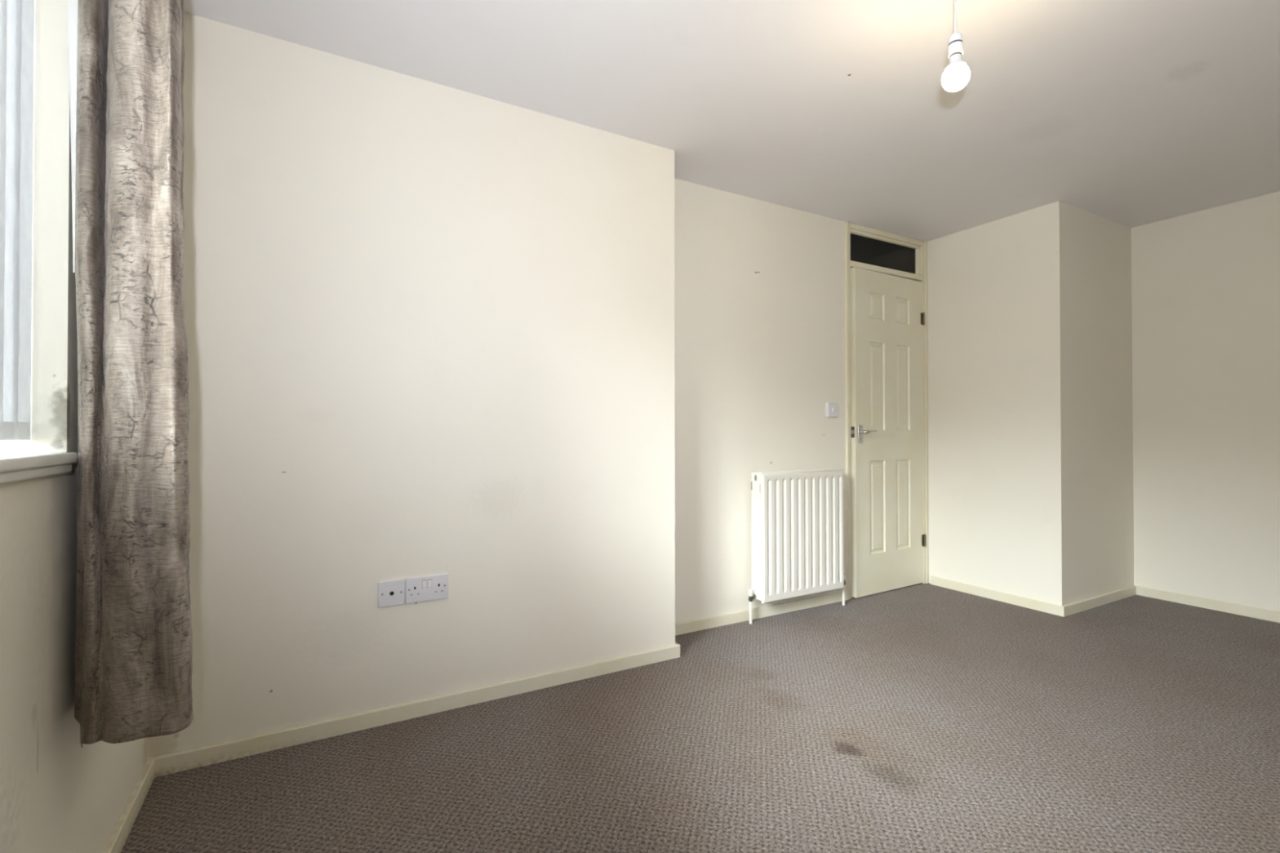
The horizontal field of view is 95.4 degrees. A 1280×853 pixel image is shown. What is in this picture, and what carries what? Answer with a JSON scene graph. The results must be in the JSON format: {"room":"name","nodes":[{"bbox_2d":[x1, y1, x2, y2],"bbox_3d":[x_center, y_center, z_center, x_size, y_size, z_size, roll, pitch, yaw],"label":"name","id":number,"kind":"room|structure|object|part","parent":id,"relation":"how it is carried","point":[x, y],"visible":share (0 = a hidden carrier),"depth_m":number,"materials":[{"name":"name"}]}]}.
{"room":"empty bedroom","nodes":[
{"label":"empty bedroom","id":0,"kind":"room"},
{"bbox_2d":[0,0,148,852],"bbox_3d":[-1.039,-0.123,0.711,0.300,2.256,2.900,0,-1,-30],"label":"wall","id":1,"kind":"structure","parent":0,"point":[58,795],"depth_m":1.09,"materials":[{"name":"paint"}]},
{"bbox_2d":[0,0,34,440],"bbox_3d":[-0.860,-0.516,0.579,0.087,1.072,1.178,0,-1,-30],"label":"window","id":2,"kind":"structure","parent":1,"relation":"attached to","point":[16,16],"depth_m":1.03,"materials":[{"name":"white plastic"}]},
{"bbox_2d":[0,452,77,484],"bbox_3d":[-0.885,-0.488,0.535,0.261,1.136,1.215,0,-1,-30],"label":"windowsill","id":3,"kind":"structure","parent":1,"relation":"in","point":[19,466],"depth_m":0.94,"materials":[{"name":"white plastic"}]},
{"bbox_2d":[102,759,154,852],"bbox_3d":[-0.798,0.977,0.598,0.016,0.054,2.484,0,-1,-30],"label":"baseboard","id":4,"kind":"structure","parent":1,"relation":"attached to","point":[115,844],"depth_m":1.48,"materials":[{"name":"beige wood"}]},
{"bbox_3d":[-0.770,-1.124,0.655,0.105,0.018,1.820,0,-1,-30],"label":"track","id":5,"kind":"object","parent":1,"relation":"attached to","visible":0},
{"bbox_2d":[68,0,193,747],"bbox_3d":[-1.036,-0.253,1.216,0.200,1.704,0.387,0,-1,-30],"label":"curtain","id":6,"kind":"object","parent":5,"relation":"hanging from","point":[133,673],"visible":1,"depth_m":1.09,"materials":[{"name":"fabric"}]},
{"bbox_2d":[148,12,675,758],"bbox_3d":[-0.734,-0.108,2.321,1.817,2.256,0.400,0,-1,-30],"label":"wall","id":7,"kind":"structure","parent":0,"point":[430,326],"depth_m":2.04,"materials":[{"name":"paint"}]},
{"bbox_2d":[377,578,404,608],"bbox_3d":[-0.857,0.576,2.008,0.085,0.086,0.011,0,-1,-30],"label":"socket","id":8,"kind":"object","parent":7,"relation":"attached to","point":[391,593],"visible":1,"depth_m":2.00,"materials":[{"name":"white plastic"}]},
{"bbox_2d":[147,644,679,777],"bbox_3d":[-0.624,0.991,2.134,1.833,0.054,0.016,0,-1,-30],"label":"baseboard","id":9,"kind":"structure","parent":7,"relation":"attached to","point":[181,761],"depth_m":1.99,"materials":[{"name":"beige wood"}]},
{"bbox_2d":[404,573,448,604],"bbox_3d":[-0.755,0.575,2.065,0.144,0.088,0.013,0,-1,-30],"label":"double socket","id":10,"kind":"object","parent":7,"relation":"attached to","point":[435,587],"visible":1,"depth_m":2.06,"materials":[{"name":"white plastic"}]},
{"bbox_2d":[120,582,1279,852],"bbox_3d":[0.815,1.070,2.439,5.237,0.100,4.340,0,-1,-30],"label":"floor","id":11,"kind":"structure","parent":0,"point":[921,717],"depth_m":1.80,"materials":[{"name":"carpet"}]},
{"bbox_2d":[183,0,1279,241],"bbox_3d":[0.813,-1.286,2.461,5.237,0.100,4.340,0,-1,-30],"label":"ceiling","id":12,"kind":"structure","parent":0,"point":[1131,113],"depth_m":2.11,"materials":[{"name":"white paint"}]},
{"bbox_2d":[941,0,969,91],"bbox_3d":[0.868,-1.085,1.602,0.082,0.318,0.082,0,-1,-30],"label":"pendant lamp","id":13,"kind":"object","parent":12,"relation":"hanging from","point":[955,77],"visible":1,"depth_m":1.59,"materials":[{"name":"white plastic"}]},
{"bbox_3d":[0.868,-0.955,1.601,0.069,0.060,0.069,0,-1,-30],"label":"bulb","id":14,"kind":"part","parent":13,"relation":"part of","materials":[{"name":"white glass"}]},
{"bbox_2d":[674,177,846,623],"bbox_3d":[0.593,-0.101,3.210,1.369,2.256,0.160,0,-1,-30],"label":"wall","id":15,"kind":"structure","parent":0,"point":[760,322],"depth_m":3.09,"materials":[{"name":"paint"}]},
{"bbox_2d":[675,590,848,635],"bbox_3d":[0.643,0.999,3.127,1.351,0.054,0.016,0,-1,-30],"label":"baseboard","id":16,"kind":"structure","parent":15,"relation":"attached to","point":[694,625],"depth_m":3.11,"materials":[{"name":"beige wood"}]},
{"bbox_2d":[748,468,845,624],"bbox_3d":[0.870,0.633,3.196,0.700,0.787,0.124,0,-1,-30],"label":"radiator","id":17,"kind":"object","parent":15,"relation":"attached to","point":[797,514],"visible":1,"depth_m":3.11,"materials":[{"name":"metal"}]},
{"bbox_2d":[751,468,844,475],"bbox_3d":[0.870,0.246,3.181,0.603,0.014,0.087,0,-1,-30],"label":"grille","id":18,"kind":"object","parent":17,"relation":"attached to","point":[816,471],"depth_m":3.16,"materials":[{"name":"white metal"}]},
{"bbox_2d":[826,402,837,417],"bbox_3d":[1.125,-0.097,3.406,0.079,0.082,0.022,0,-1,-30],"label":"light switch","id":19,"kind":"object","parent":15,"relation":"attached to","point":[831,408],"visible":1,"depth_m":3.39,"materials":[{"name":"white plastic"}]},
{"bbox_2d":[850,229,920,275],"bbox_3d":[1.550,-1.095,3.694,0.686,0.198,0.027,0,-1,-30],"label":"window","id":20,"kind":"structure","parent":15,"relation":"in","point":[866,248],"depth_m":3.71,"materials":[{"name":"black glass"}]},
{"bbox_2d":[844,221,928,599],"bbox_3d":[1.526,-0.097,3.730,0.766,2.255,0.174,0,-1,-30],"label":"door frame","id":21,"kind":"structure","parent":15,"relation":"attached to","point":[849,264],"depth_m":3.62,"materials":[{"name":"beige wood"}]},
{"bbox_2d":[850,266,925,598],"bbox_3d":[1.579,0.035,3.644,0.694,1.975,0.094,0,-1,-32],"label":"door","id":22,"kind":"structure","parent":15,"relation":"in","point":[888,540],"depth_m":3.63,"materials":[{"name":"white wood"}]},
{"bbox_3d":[1.276,0.034,3.489,0.004,0.066,0.023,0,-1,-32],"label":"latch plate","id":23,"kind":"part","parent":22,"relation":"part of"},
{"bbox_3d":[1.321,0.046,3.489,0.040,0.106,0.007,0,-1,-32],"label":"handle plate","id":24,"kind":"part","parent":22,"relation":"part of","materials":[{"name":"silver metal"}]},
{"bbox_3d":[1.371,0.033,3.490,0.108,0.022,0.052,0,-1,-32],"label":"lever","id":25,"kind":"part","parent":22,"relation":"part of","materials":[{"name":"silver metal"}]},
{"bbox_2d":[927,200,1133,605],"bbox_3d":[2.428,-0.097,3.793,0.864,2.256,0.953,0,-1,-30],"label":"wall","id":26,"kind":"structure","parent":0,"point":[1029,313],"depth_m":3.41,"materials":[{"name":"paint"}]},
{"bbox_2d":[930,575,1065,617],"bbox_3d":[2.097,1.001,3.474,0.016,0.054,0.774,0,-1,-30],"label":"baseboard","id":27,"kind":"structure","parent":26,"relation":"attached to","point":[1033,604],"depth_m":3.42,"materials":[{"name":"beige wood"}]},
{"bbox_2d":[1062,585,1136,616],"bbox_3d":[2.660,1.000,3.357,0.848,0.054,0.016,0,-1,-30],"label":"baseboard","id":28,"kind":"structure","parent":26,"relation":"attached to","point":[1097,601],"depth_m":3.33,"materials":[{"name":"beige wood"}]},
{"bbox_2d":[1131,191,1279,612],"bbox_3d":[3.336,-0.103,3.189,0.120,2.256,2.900,0,-1,-30],"label":"wall","id":29,"kind":"structure","parent":0,"point":[1206,283],"depth_m":3.28,"materials":[{"name":"paint"}]},
{"bbox_2d":[1135,585,1279,622],"bbox_3d":[3.512,0.994,2.731,0.016,0.054,1.947,0,-1,-30],"label":"baseboard","id":30,"kind":"structure","parent":29,"relation":"attached to","point":[1237,609],"depth_m":3.26,"materials":[{"name":"beige wood"}]}
]}

